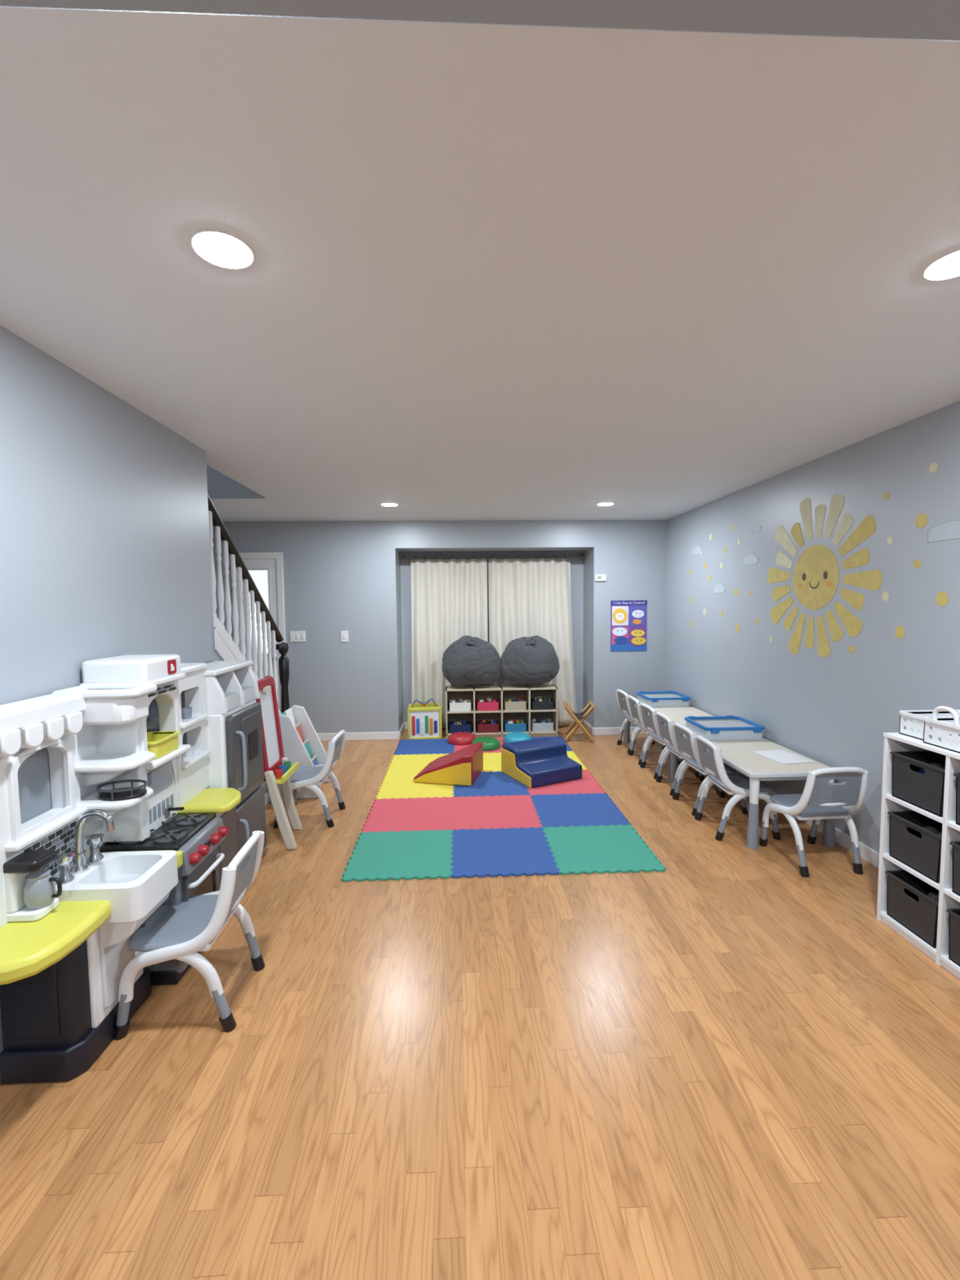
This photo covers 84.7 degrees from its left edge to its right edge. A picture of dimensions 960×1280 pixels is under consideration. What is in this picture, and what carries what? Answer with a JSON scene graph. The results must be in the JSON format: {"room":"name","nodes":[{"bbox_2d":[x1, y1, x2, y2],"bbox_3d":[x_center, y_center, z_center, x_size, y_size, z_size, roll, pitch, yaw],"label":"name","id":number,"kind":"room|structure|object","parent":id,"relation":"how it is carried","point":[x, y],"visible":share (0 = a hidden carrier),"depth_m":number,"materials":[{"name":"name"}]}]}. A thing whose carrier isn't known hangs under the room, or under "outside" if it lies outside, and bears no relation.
{"room":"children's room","nodes":[
{"label":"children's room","id":0,"kind":"room"},
{"bbox_2d":[0,324,267,1052],"bbox_3d":[-1.611,0.239,1.010,0.140,2.460,7.320,-1,4,-2],"label":"wall","id":1,"kind":"structure","parent":0,"point":[104,535],"depth_m":2.13,"materials":[{"name":"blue paint"}]},
{"bbox_2d":[0,791,270,1053],"bbox_3d":[-1.522,1.421,1.092,0.014,0.090,7.320,-1,4,-2],"label":"baseboard","id":2,"kind":"structure","parent":1,"relation":"attached to","point":[267,799],"depth_m":4.06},
{"bbox_2d":[206,464,266,498],"bbox_3d":[-2.416,-1.839,4.497,1.115,1.239,0.024,-1,4,-2],"label":"wall","id":3,"kind":"structure","parent":0,"point":[220,486],"depth_m":4.53,"materials":[{"name":"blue paint"}]},
{"bbox_2d":[248,570,269,653],"bbox_3d":[-2.440,-0.309,5.839,0.220,0.930,0.006,-1,4,-2],"label":"glass","id":4,"kind":"object","parent":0,"point":[260,578],"depth_m":5.82,"materials":[{"name":"white glass"}]},
{"bbox_2d":[212,520,666,735],"bbox_3d":[-0.521,-0.116,6.189,5.280,2.460,0.500,-1,4,-2],"label":"wall","id":5,"kind":"structure","parent":0,"point":[339,575],"depth_m":5.92,"materials":[{"name":"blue paint"}]},
{"bbox_2d":[235,566,239,650],"bbox_3d":[-2.670,0.133,5.851,0.070,2.050,0.025,-1,4,-2],"label":"door frame","id":6,"kind":"structure","parent":5,"relation":"attached to","point":[236,580],"depth_m":5.80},
{"bbox_2d":[239,551,282,559],"bbox_3d":[-2.446,-0.927,5.789,0.540,0.070,0.027,-1,4,-2],"label":"door frame","id":7,"kind":"structure","parent":5,"relation":"in","point":[278,554],"depth_m":5.78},
{"bbox_2d":[241,558,280,711],"bbox_3d":[-2.436,0.125,5.865,0.400,2.040,0.013,-1,4,-2],"label":"door frame","id":8,"kind":"structure","parent":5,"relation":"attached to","point":[250,563],"depth_m":5.82,"materials":[{"name":"white wood"}]},
{"bbox_2d":[247,568,272,655],"bbox_3d":[-2.440,-0.309,5.828,0.260,0.970,0.008,-1,4,-2],"label":"door","id":9,"kind":"structure","parent":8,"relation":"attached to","point":[248,569],"depth_m":5.82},
{"bbox_2d":[275,558,285,686],"bbox_3d":[-2.201,0.127,5.870,0.070,2.050,0.025,-1,4,-2],"label":"door frame","id":10,"kind":"structure","parent":5,"relation":"attached to","point":[279,562],"depth_m":5.82,"materials":[{"name":"wood"}]},
{"bbox_2d":[289,631,305,641],"bbox_3d":[-2.035,-0.040,5.872,0.175,0.120,0.013,-1,4,-2],"label":"light switch","id":11,"kind":"object","parent":5,"relation":"attached to","point":[295,636],"visible":1,"depth_m":5.87,"materials":[{"name":"white plastic"}]},
{"bbox_2d":[340,631,348,642],"bbox_3d":[-1.516,-0.039,5.895,0.085,0.125,0.013,-1,4,-2],"label":"light switch","id":12,"kind":"object","parent":5,"relation":"attached to","point":[344,634],"visible":1,"depth_m":5.89,"materials":[{"name":"white plastic"}]},
{"bbox_2d":[316,731,399,741],"bbox_3d":[-1.509,1.096,5.970,1.175,0.090,0.014,-1,4,-2],"label":"baseboard","id":13,"kind":"structure","parent":5,"relation":"attached to","point":[392,735],"depth_m":5.97,"materials":[{"name":"wood"}]},
{"bbox_2d":[399,721,404,739],"bbox_3d":[-0.926,1.071,6.251,0.014,0.090,0.500,-1,4,-2],"label":"baseboard","id":14,"kind":"structure","parent":5,"relation":"attached to","point":[402,730],"depth_m":6.19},
{"bbox_2d":[582,720,593,734],"bbox_3d":[1.292,1.043,6.343,0.014,0.090,0.500,-1,4,-2],"label":"baseboard","id":15,"kind":"structure","parent":5,"relation":"attached to","point":[588,726],"depth_m":6.23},
{"bbox_2d":[595,574,605,581],"bbox_3d":[1.368,-0.704,5.968,0.120,0.075,0.024,-1,4,-2],"label":"thermostat","id":16,"kind":"object","parent":5,"relation":"attached to","point":[597,577],"visible":1,"depth_m":5.96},
{"bbox_2d":[593,726,648,735],"bbox_3d":[1.718,1.055,6.104,0.816,0.090,0.014,-1,4,-2],"label":"baseboard","id":17,"kind":"structure","parent":5,"relation":"attached to","point":[597,731],"depth_m":6.09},
{"bbox_2d":[610,600,647,651],"bbox_3d":[1.703,-0.163,6.022,0.420,0.580,0.016,-1,4,-2],"label":"poster","id":18,"kind":"object","parent":5,"relation":"attached to","point":[628,618],"visible":1,"depth_m":6.02,"materials":[{"name":"multicoloured paper"}]},
{"bbox_2d":[0,7,959,521],"bbox_3d":[-0.255,-1.163,1.542,5.550,0.240,8.750,-1,4,-2],"label":"ceiling","id":19,"kind":"structure","parent":0,"point":[498,273],"depth_m":1.39,"materials":[{"name":"paint"}]},
{"bbox_2d":[189,228,255,270],"bbox_3d":[-0.677,-1.025,1.388,0.158,0.005,0.158,-1,4,-2],"label":"recessed light","id":20,"kind":"object","parent":19,"relation":"in","point":[220,248],"visible":1,"depth_m":1.38,"materials":[{"name":"plastic"}]},
{"bbox_2d":[381,502,398,506],"bbox_3d":[-0.841,-1.257,4.896,0.158,0.005,0.158,-1,4,-2],"label":"recessed light","id":21,"kind":"object","parent":19,"relation":"in","point":[383,504],"visible":1,"depth_m":4.89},
{"bbox_2d":[0,0,959,41],"bbox_3d":[0.407,-0.876,0.529,3.880,0.210,0.295,-1,4,-2],"label":"beam","id":22,"kind":"structure","parent":19,"relation":"attached to","point":[903,20],"depth_m":0.65,"materials":[{"name":"paint"}]},
{"bbox_2d":[596,502,613,506],"bbox_3d":[1.187,-1.283,4.981,0.158,0.005,0.158,-1,4,-2],"label":"recessed light","id":23,"kind":"object","parent":19,"relation":"in","point":[599,504],"visible":1,"depth_m":4.96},
{"bbox_2d":[921,248,959,280],"bbox_3d":[1.336,-1.051,1.472,0.158,0.005,0.158,-1,4,-2],"label":"recessed light","id":24,"kind":"object","parent":19,"relation":"in","point":[947,266],"visible":1,"depth_m":1.49,"materials":[{"name":"plastic"}]},
{"bbox_2d":[0,725,959,1279],"bbox_3d":[-0.241,1.452,2.017,5.550,0.120,9.350,-1,4,-2],"label":"floor","id":25,"kind":"structure","parent":0,"point":[722,1063],"depth_m":1.66,"materials":[{"name":"laminate"}]},
{"bbox_2d":[0,653,266,1084],"bbox_3d":[-1.362,0.725,2.304,0.423,1.315,1.835,-1,4,-2],"label":"play kitchen","id":26,"kind":"object","parent":25,"relation":"on","point":[91,771],"visible":0.94,"depth_m":1.94,"materials":[{"name":"white plastic"}]},
{"bbox_2d":[3,848,62,922],"bbox_3d":[-1.420,0.783,1.686,0.154,0.190,0.100,-1,4,-2],"label":"coffee maker","id":27,"kind":"object","parent":26,"relation":"on","point":[31,895],"visible":0.96,"depth_m":1.66,"materials":[{"name":"white plastic"}]},
{"bbox_2d":[0,900,111,985],"bbox_3d":[-1.382,0.913,1.617,0.320,0.060,0.380,-1,4,-2],"label":"countertop","id":28,"kind":"structure","parent":26,"relation":"on","point":[27,948],"depth_m":1.58,"materials":[{"name":"plastic"}]},
{"bbox_2d":[54,852,75,884],"bbox_3d":[-1.429,0.781,1.811,0.052,0.100,0.052,-2,4,-22],"label":"tap","id":29,"kind":"object","parent":26,"relation":"on","point":[63,860],"depth_m":1.80,"materials":[{"name":"silver metal"}]},
{"bbox_2d":[70,808,115,874],"bbox_3d":[-1.387,0.714,1.884,0.158,0.223,0.060,-1,4,-2],"label":"faucet","id":30,"kind":"object","parent":26,"relation":"on","point":[80,866],"depth_m":1.87,"materials":[{"name":"silver metal"}]},
{"bbox_2d":[84,833,104,863],"bbox_3d":[-1.433,0.771,1.961,0.061,0.100,0.052,-1,4,-2],"label":"tap","id":31,"kind":"object","parent":26,"relation":"on","point":[93,841],"depth_m":1.95,"materials":[{"name":"silver metal"}]},
{"bbox_2d":[76,786,153,810],"bbox_3d":[-1.434,0.614,2.043,0.260,0.028,0.195,-1,4,-2],"label":"corner shelf","id":32,"kind":"object","parent":26,"relation":"attached to","point":[90,799],"depth_m":1.99,"materials":[{"name":"white plastic"}]},
{"bbox_2d":[74,751,155,772],"bbox_3d":[-1.428,0.469,2.034,0.275,0.028,0.195,-1,4,-2],"label":"corner shelf","id":33,"kind":"object","parent":26,"relation":"attached to","point":[93,761],"depth_m":2.00,"materials":[{"name":"white plastic"}]},
{"bbox_2d":[55,849,177,1028],"bbox_3d":[-1.353,1.065,1.934,0.400,0.485,0.350,-1,4,-2],"label":"sink","id":34,"kind":"object","parent":26,"relation":"in","point":[131,885],"depth_m":1.82,"materials":[{"name":"white plastic"}]},
{"bbox_2d":[99,786,146,800],"bbox_3d":[-1.379,0.594,2.032,0.170,0.012,0.120,-1,4,-2],"label":"serving tray","id":35,"kind":"object","parent":26,"relation":"on","point":[139,794],"depth_m":2.01,"materials":[{"name":"black plastic"}]},
{"bbox_2d":[80,653,185,688],"bbox_3d":[-1.447,0.128,2.214,0.260,0.110,0.300,-1,4,-2],"label":"box","id":36,"kind":"object","parent":26,"relation":"attached to","point":[126,671],"depth_m":2.08,"materials":[{"name":"white plastic"}]},
{"bbox_2d":[146,698,159,732],"bbox_3d":[-1.582,0.462,2.556,0.010,0.610,0.290,-1,4,-2],"label":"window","id":37,"kind":"structure","parent":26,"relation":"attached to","point":[153,716],"depth_m":2.54,"materials":[{"name":"grey plastic"}]},
{"bbox_2d":[99,813,216,853],"bbox_3d":[-1.368,0.828,2.261,0.315,0.035,0.345,-1,4,-2],"label":"cooktop","id":38,"kind":"object","parent":26,"relation":"in","point":[178,831],"depth_m":2.18,"materials":[{"name":"black plastic"}]},
{"bbox_2d":[143,680,181,751],"bbox_3d":[-1.409,0.354,2.268,0.085,0.340,0.285,-1,4,-2],"label":"shelf","id":39,"kind":"object","parent":26,"relation":"in","point":[166,696],"depth_m":2.36,"materials":[{"name":"white plastic"}]},
{"bbox_2d":[146,730,180,759],"bbox_3d":[-1.413,0.453,2.272,0.151,0.073,0.206,-1,4,-2],"label":"basket","id":40,"kind":"object","parent":26,"relation":"on","point":[164,744],"depth_m":2.28,"materials":[{"name":"plastic"}]},
{"bbox_2d":[142,744,191,769],"bbox_3d":[-1.450,0.505,2.279,0.250,0.028,0.300,-1,4,-2],"label":"shelf","id":41,"kind":"object","parent":26,"relation":"attached to","point":[160,759],"depth_m":2.24,"materials":[{"name":"white plastic"}]},
{"bbox_2d":[164,804,184,818],"bbox_3d":[-1.393,0.761,2.338,0.172,0.052,0.100,-1,4,-2],"label":"pot","id":42,"kind":"object","parent":26,"relation":"on","point":[167,811],"visible":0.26,"depth_m":2.33,"materials":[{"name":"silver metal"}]},
{"bbox_2d":[148,876,200,985],"bbox_3d":[-1.390,1.115,2.281,0.355,0.540,0.360,-1,4,-2],"label":"stove","id":43,"kind":"object","parent":26,"relation":"in","point":[171,971],"depth_m":2.12,"materials":[{"name":"plastic"}]},
{"bbox_2d":[175,850,182,868],"bbox_3d":[-1.336,0.867,2.063,0.320,0.062,0.048,-1,4,-2],"label":"countertop","id":44,"kind":"structure","parent":26,"relation":"on","point":[180,855],"depth_m":2.07,"materials":[{"name":"yellow plastic"}]},
{"bbox_2d":[181,706,191,719],"bbox_3d":[-1.434,0.357,2.571,0.054,0.050,0.054,-1,4,-2],"label":"cup","id":45,"kind":"object","parent":26,"relation":"on","point":[186,712],"depth_m":2.55,"materials":[{"name":"grey plastic"}]},
{"bbox_2d":[176,670,209,806],"bbox_3d":[-1.435,0.453,2.562,0.075,0.625,0.290,-1,4,-2],"label":"shelf","id":46,"kind":"object","parent":26,"relation":"attached to","point":[192,782],"depth_m":2.62,"materials":[{"name":"white plastic"}]},
{"bbox_2d":[181,847,224,902],"bbox_3d":[-1.184,1.110,2.287,0.062,0.305,0.295,-1,4,-2],"label":"oven","id":47,"kind":"object","parent":26,"relation":"in","point":[205,878],"depth_m":2.28,"materials":[{"name":"white plastic"}]},
{"bbox_2d":[204,839,210,847],"bbox_3d":[-1.176,0.883,2.270,0.010,0.030,0.040,-1,4,-2],"label":"knob","id":48,"kind":"object","parent":26,"relation":"on","point":[206,842],"depth_m":2.27,"materials":[{"name":"red plastic"}]},
{"bbox_2d":[177,787,240,813],"bbox_3d":[-1.359,0.782,2.567,0.380,0.035,0.270,-1,4,-2],"label":"countertop","id":49,"kind":"structure","parent":26,"relation":"on","point":[216,800],"depth_m":2.51,"materials":[{"name":"plastic"}]},
{"bbox_2d":[248,728,258,760],"bbox_3d":[-1.294,0.594,3.008,0.006,0.160,0.130,-1,4,-2],"label":"dispenser","id":50,"kind":"object","parent":26,"relation":"on","point":[253,733],"depth_m":3.00,"materials":[{"name":"black plastic"}]},
{"bbox_2d":[113,830,265,1040],"bbox_3d":[-1.096,1.092,2.032,0.447,0.626,0.384,-1,4,-4],"label":"chair","id":51,"kind":"object","parent":25,"relation":"on","point":[182,931],"visible":0.98,"depth_m":1.89,"materials":[{"name":"grey plastic"}]},
{"bbox_2d":[255,675,302,849],"bbox_3d":[-1.387,0.778,3.421,0.441,1.060,0.344,-1,4,-2],"label":"easel","id":52,"kind":"object","parent":25,"relation":"on","point":[277,769],"visible":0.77,"depth_m":3.40,"materials":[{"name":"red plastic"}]},
{"bbox_2d":[275,768,282,778],"bbox_3d":[-1.280,0.852,3.352,0.046,0.050,0.046,-1,4,-2],"label":"cup","id":53,"kind":"object","parent":52,"relation":"on","point":[278,772],"depth_m":3.34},
{"bbox_2d":[264,761,298,784],"bbox_3d":[-1.291,0.866,3.438,0.125,0.050,0.310,-1,4,-2],"label":"tray","id":54,"kind":"object","parent":52,"relation":"on","point":[283,771],"depth_m":3.35,"materials":[{"name":"yellow plastic"}]},
{"bbox_2d":[279,764,286,774],"bbox_3d":[-1.284,0.846,3.437,0.046,0.050,0.046,-1,4,-2],"label":"cup","id":55,"kind":"object","parent":52,"relation":"on","point":[282,766],"depth_m":3.42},
{"bbox_2d":[284,760,290,770],"bbox_3d":[-1.288,0.841,3.522,0.046,0.050,0.046,-1,4,-2],"label":"cup","id":56,"kind":"object","parent":52,"relation":"on","point":[286,762],"depth_m":3.51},
{"bbox_2d":[277,705,330,798],"bbox_3d":[-1.452,0.908,4.352,0.360,0.679,0.400,-1,4,-2],"label":"rack","id":57,"kind":"object","parent":25,"relation":"on","point":[301,744],"visible":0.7,"depth_m":4.18,"materials":[{"name":"white plastic"}]},
{"bbox_2d":[284,707,296,725],"bbox_3d":[-1.590,0.664,4.415,0.048,0.160,0.150,-1,4,-2],"label":"book","id":58,"kind":"object","parent":57,"relation":"on","point":[291,712],"depth_m":4.47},
{"bbox_2d":[296,725,304,742],"bbox_3d":[-1.524,0.803,4.427,0.048,0.160,0.150,-1,4,-2],"label":"book","id":59,"kind":"object","parent":57,"relation":"on","point":[300,729],"depth_m":4.48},
{"bbox_2d":[304,741,312,759],"bbox_3d":[-1.457,0.942,4.439,0.048,0.160,0.150,-1,4,-2],"label":"book","id":60,"kind":"object","parent":57,"relation":"on","point":[308,744],"depth_m":4.49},
{"bbox_2d":[312,757,318,765],"bbox_3d":[-1.391,1.081,4.451,0.048,0.160,0.150,-1,4,-2],"label":"book","id":61,"kind":"object","parent":57,"relation":"on","point":[315,760],"depth_m":4.47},
{"bbox_2d":[273,729,346,828],"bbox_3d":[-1.210,0.976,3.784,0.447,0.626,0.384,-1,4,0],"label":"chair","id":62,"kind":"object","parent":25,"relation":"on","point":[308,777],"visible":0.89,"depth_m":3.65,"materials":[{"name":"grey plastic"}]},
{"bbox_2d":[407,697,441,739],"bbox_3d":[-0.644,0.905,6.122,0.384,0.433,0.298,-1,4,-7],"label":"toy","id":63,"kind":"object","parent":25,"relation":"on","point":[424,718],"visible":1,"depth_m":5.99,"materials":[{"name":"yellow plastic"}]},
{"bbox_2d":[445,684,558,737],"bbox_3d":[0.248,0.830,6.169,1.290,0.560,0.270,-1,4,-2],"label":"cubby shelf","id":64,"kind":"object","parent":25,"relation":"on","point":[473,693],"visible":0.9,"depth_m":6.24,"materials":[{"name":"brown wood"}]},
{"bbox_2d":[441,635,501,685],"bbox_3d":[-0.098,0.232,6.103,0.690,0.566,0.365,-1,4,-2],"label":"bean bag","id":65,"kind":"object","parent":64,"relation":"on","point":[469,660],"visible":1,"depth_m":5.98,"materials":[{"name":"fabric"}]},
{"bbox_2d":[449,696,553,733],"bbox_3d":[0.249,0.865,6.162,1.204,0.391,0.190,-1,4,-2],"label":"storage bins","id":66,"kind":"object","parent":64,"relation":"in","point":[539,703],"visible":1,"depth_m":6.08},
{"bbox_2d":[500,635,559,684],"bbox_3d":[0.578,0.231,6.133,0.719,0.566,0.359,-1,4,-2],"label":"bean bag","id":67,"kind":"object","parent":64,"relation":"on","point":[534,660],"visible":0.99,"depth_m":6.01,"materials":[{"name":"fabric"}]},
{"bbox_2d":[341,736,666,881],"bbox_3d":[0.079,1.219,4.470,1.836,0.012,3.052,-1,4,-2],"label":"play mat","id":68,"kind":"object","parent":25,"relation":"on","point":[498,824],"visible":0.7,"depth_m":3.55,"materials":[{"name":"rubber"}]},
{"bbox_2d":[413,742,483,786],"bbox_3d":[-0.271,1.075,4.660,0.520,0.258,0.460,0,4,12],"label":"wedge","id":69,"kind":"object","parent":68,"relation":"on","point":[463,766],"visible":1,"depth_m":4.45,"materials":[{"name":"leather"}]},
{"bbox_2d":[447,731,475,745],"bbox_3d":[-0.200,1.080,5.821,0.320,0.092,0.320,-1,4,-2],"label":"stepping stone","id":70,"kind":"object","parent":68,"relation":"on","point":[459,738],"visible":0.98,"depth_m":5.71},
{"bbox_2d":[471,736,500,751],"bbox_3d":[0.060,1.092,5.592,0.320,0.092,0.320,-1,4,-2],"label":"stepping stone","id":71,"kind":"object","parent":68,"relation":"on","point":[490,744],"visible":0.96,"depth_m":5.50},
{"bbox_2d":[502,731,531,743],"bbox_3d":[0.412,1.076,5.786,0.320,0.092,0.320,-1,4,-2],"label":"stepping stone","id":72,"kind":"object","parent":68,"relation":"on","point":[513,736],"visible":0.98,"depth_m":5.71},
{"bbox_2d":[501,737,582,787],"bbox_3d":[0.541,1.066,4.653,0.540,0.260,0.500,-2,4,-27],"label":"steps","id":73,"kind":"structure","parent":68,"relation":"on","point":[540,762],"depth_m":4.55,"materials":[{"name":"leather"}]},
{"bbox_2d":[563,701,595,742],"bbox_3d":[1.110,0.915,5.926,0.333,0.407,0.306,0,4,6],"label":"stool","id":74,"kind":"object","parent":25,"relation":"on","point":[589,707],"visible":1,"depth_m":5.82,"materials":[{"name":"wood"}]},
{"bbox_2d":[615,688,664,752],"bbox_3d":[1.681,0.832,5.513,0.447,0.626,0.384,-1,4,-4],"label":"chair","id":75,"kind":"object","parent":25,"relation":"on","point":[622,704],"visible":0.56,"depth_m":5.56,"materials":[{"name":"grey plastic"}]},
{"bbox_2d":[626,695,678,764],"bbox_3d":[1.686,0.859,5.114,0.447,0.626,0.384,-1,4,-1],"label":"chair","id":76,"kind":"object","parent":25,"relation":"on","point":[633,709],"visible":0.49,"depth_m":5.15,"materials":[{"name":"grey plastic"}]},
{"bbox_2d":[623,698,712,778],"bbox_3d":[1.875,0.921,5.176,0.555,0.479,1.290,-1,4,-2],"label":"table","id":77,"kind":"object","parent":25,"relation":"on","point":[677,714],"visible":0.15,"depth_m":5.03,"materials":[{"name":"white plastic"}]},
{"bbox_2d":[635,690,690,707],"bbox_3d":[1.892,0.611,5.458,0.440,0.100,0.416,-1,4,-2],"label":"tray","id":78,"kind":"object","parent":77,"relation":"on","point":[668,698],"visible":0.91,"depth_m":5.28,"materials":[{"name":"clear plastic"}]},
{"bbox_2d":[638,702,698,778],"bbox_3d":[1.690,0.885,4.724,0.447,0.626,0.384,-1,4,-4],"label":"chair","id":79,"kind":"object","parent":25,"relation":"on","point":[648,722],"visible":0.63,"depth_m":4.73,"materials":[{"name":"grey plastic"}]},
{"bbox_2d":[654,711,718,795],"bbox_3d":[1.696,0.912,4.316,0.447,0.626,0.384,-1,4,-1],"label":"chair","id":80,"kind":"object","parent":25,"relation":"on","point":[664,732],"visible":0.54,"depth_m":4.34,"materials":[{"name":"grey plastic"}]},
{"bbox_2d":[671,722,746,816],"bbox_3d":[1.700,0.938,3.926,0.447,0.626,0.384,-1,4,-4],"label":"chair","id":81,"kind":"object","parent":25,"relation":"on","point":[684,746],"visible":0.64,"depth_m":3.90,"materials":[{"name":"grey plastic"}]},
{"bbox_2d":[693,735,781,840],"bbox_3d":[1.705,0.964,3.527,0.447,0.626,0.384,-1,4,-1],"label":"chair","id":82,"kind":"object","parent":25,"relation":"on","point":[737,784],"visible":0.93,"depth_m":3.41,"materials":[{"name":"grey plastic"}]},
{"bbox_2d":[668,725,835,849],"bbox_3d":[1.913,1.007,3.875,0.570,0.479,1.290,-1,4,-2],"label":"table","id":83,"kind":"object","parent":25,"relation":"on","point":[738,754],"visible":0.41,"depth_m":3.33,"materials":[{"name":"white plastic"}]},
{"bbox_2d":[684,715,764,740],"bbox_3d":[1.931,0.695,4.186,0.470,0.100,0.426,-1,4,-2],"label":"tray","id":84,"kind":"object","parent":83,"relation":"on","point":[726,727],"visible":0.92,"depth_m":4.07,"materials":[{"name":"clear plastic"}]},
{"bbox_2d":[751,749,813,764],"bbox_3d":[2.037,0.785,3.550,0.226,0.003,0.300,-1,4,-9],"label":"paper stack","id":85,"kind":"object","parent":83,"relation":"on","point":[783,757],"visible":1,"depth_m":3.53,"materials":[{"name":"paper"}]},
{"bbox_2d":[759,766,867,876],"bbox_3d":[1.946,0.991,3.091,0.384,0.626,0.447,-1,4,-5],"label":"chair","id":86,"kind":"object","parent":25,"relation":"on","point":[820,799],"visible":1,"depth_m":2.93,"materials":[{"name":"grey plastic"}]},
{"bbox_2d":[876,732,959,978],"bbox_3d":[2.100,0.914,2.024,0.378,0.905,0.960,-1,4,-2],"label":"cube storage shelf","id":87,"kind":"object","parent":25,"relation":"on","point":[893,741],"visible":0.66,"depth_m":2.25,"materials":[{"name":"wood"}]},
{"bbox_2d":[884,870,938,947],"bbox_3d":[2.083,1.194,2.355,0.340,0.204,0.276,-1,4,-2],"label":"storage bin","id":88,"kind":"object","parent":87,"relation":"on","point":[913,903],"visible":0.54,"depth_m":2.37,"materials":[{"name":"plastic"}]},
{"bbox_2d":[887,811,942,883],"bbox_3d":[2.080,0.910,2.336,0.340,0.204,0.276,-1,4,-2],"label":"storage bin","id":89,"kind":"object","parent":87,"relation":"on","point":[915,837],"visible":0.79,"depth_m":2.35,"materials":[{"name":"plastic"}]},
{"bbox_2d":[889,751,946,817],"bbox_3d":[2.077,0.626,2.317,0.340,0.204,0.276,-1,4,-2],"label":"storage bin","id":90,"kind":"object","parent":87,"relation":"on","point":[917,776],"visible":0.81,"depth_m":2.33,"materials":[{"name":"plastic"}]},
{"bbox_2d":[898,709,959,740],"bbox_3d":[2.087,0.383,2.379,0.296,0.106,0.151,-1,4,-2],"label":"plastic basket","id":91,"kind":"object","parent":87,"relation":"on","point":[914,724],"visible":0.56,"depth_m":2.40,"materials":[{"name":"plastic"}]},
{"bbox_2d":[923,706,959,753],"bbox_3d":[2.065,0.361,2.186,0.298,0.176,0.211,-1,4,-2],"label":"plastic basket","id":92,"kind":"object","parent":87,"relation":"on","point":[942,726],"visible":1,"depth_m":2.20,"materials":[{"name":"plastic"}]},
{"bbox_2d":[946,908,959,966],"bbox_3d":[2.096,1.215,2.044,0.340,0.204,0.276,-1,4,-2],"label":"storage bin","id":93,"kind":"object","parent":87,"relation":"on","point":[954,913],"visible":1,"depth_m":2.14,"materials":[{"name":"plastic"}]},
{"bbox_2d":[950,841,959,896],"bbox_3d":[2.093,0.931,2.025,0.340,0.204,0.276,-1,4,-2],"label":"storage bin","id":94,"kind":"object","parent":87,"relation":"on","point":[956,845],"visible":1,"depth_m":2.13,"materials":[{"name":"plastic"}]},
{"bbox_2d":[953,773,959,825],"bbox_3d":[2.090,0.646,2.006,0.340,0.204,0.276,-1,4,-2],"label":"storage bin","id":95,"kind":"object","parent":87,"relation":"on","point":[957,775],"visible":1,"depth_m":2.12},
{"bbox_3d":[-2.341,0.179,3.383,1.110,2.280,3.080,-1,4,-2],"label":"staircase","id":96,"kind":"structure","parent":25,"relation":"on","visible":0},
{"bbox_2d":[207,493,289,714],"bbox_3d":[-1.738,0.123,4.013,0.170,2.296,1.544,-1,4,-2],"label":"stair railing","id":97,"kind":"object","parent":96,"relation":"attached to","point":[228,649],"visible":0.71,"depth_m":3.81,"materials":[{"name":"white painted wood"},{"name":"dark brown wood"}]},
{"bbox_2d":[400,551,583,722],"bbox_3d":[0.162,-0.065,6.523,2.370,2.300,0.100,-1,4,-2],"label":"wall","id":98,"kind":"structure","parent":0,"point":[576,563],"depth_m":6.46,"materials":[{"name":"blue paint"}]},
{"bbox_2d":[401,554,584,559],"bbox_3d":[0.162,-1.001,6.353,2.196,0.056,0.120,-1,4,-2],"label":"curtain rod","id":99,"kind":"object","parent":98,"relation":"attached to","point":[581,556],"visible":1,"depth_m":6.31,"materials":[{"name":"metal"}]},
{"bbox_2d":[410,555,488,728],"bbox_3d":[-0.376,0.028,6.367,0.944,2.086,0.091,-1,4,-2],"label":"curtain","id":100,"kind":"object","parent":99,"relation":"hanging from","point":[449,597],"visible":0.7,"depth_m":6.34,"materials":[{"name":"fabric"}]},
{"bbox_2d":[488,555,577,725],"bbox_3d":[0.657,0.015,6.408,1.101,2.086,0.097,-1,4,-2],"label":"curtain","id":101,"kind":"object","parent":99,"relation":"hanging from","point":[527,597],"visible":0.6,"depth_m":6.38,"materials":[{"name":"fabric"}]},
{"bbox_2d":[664,400,959,853],"bbox_3d":[2.373,0.129,2.066,0.150,2.460,9.100,-1,4,-2],"label":"wall","id":102,"kind":"structure","parent":0,"point":[836,709],"depth_m":3.30,"materials":[{"name":"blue paint"}]},
{"bbox_2d":[737,771,879,868],"bbox_3d":[2.314,1.331,1.867,0.014,0.090,8.550,-1,4,-2],"label":"baseboard","id":103,"kind":"structure","parent":102,"relation":"attached to","point":[868,854],"depth_m":3.21,"materials":[{"name":"wood"}]},
{"bbox_2d":[688,462,948,653],"bbox_3d":[2.208,-0.472,3.985,0.002,1.002,2.898,-1,4,-2],"label":"decals","id":104,"kind":"object","parent":102,"relation":"attached to","point":[942,598],"visible":1,"depth_m":2.84,"materials":[{"name":"paper"}]},
{"bbox_2d":[767,493,882,657],"bbox_3d":[2.229,-0.421,3.496,0.003,1.076,1.099,-1,4,-2],"label":"wall decal","id":105,"kind":"object","parent":102,"relation":"attached to","point":[815,579],"visible":1,"depth_m":3.44,"materials":[{"name":"paper"}]},
{"bbox_2d":[691,520,959,593],"bbox_3d":[2.210,-0.626,3.891,0.002,0.514,2.932,-1,4,-2],"label":"decals","id":106,"kind":"object","parent":102,"relation":"attached to","point":[948,530],"visible":1,"depth_m":2.63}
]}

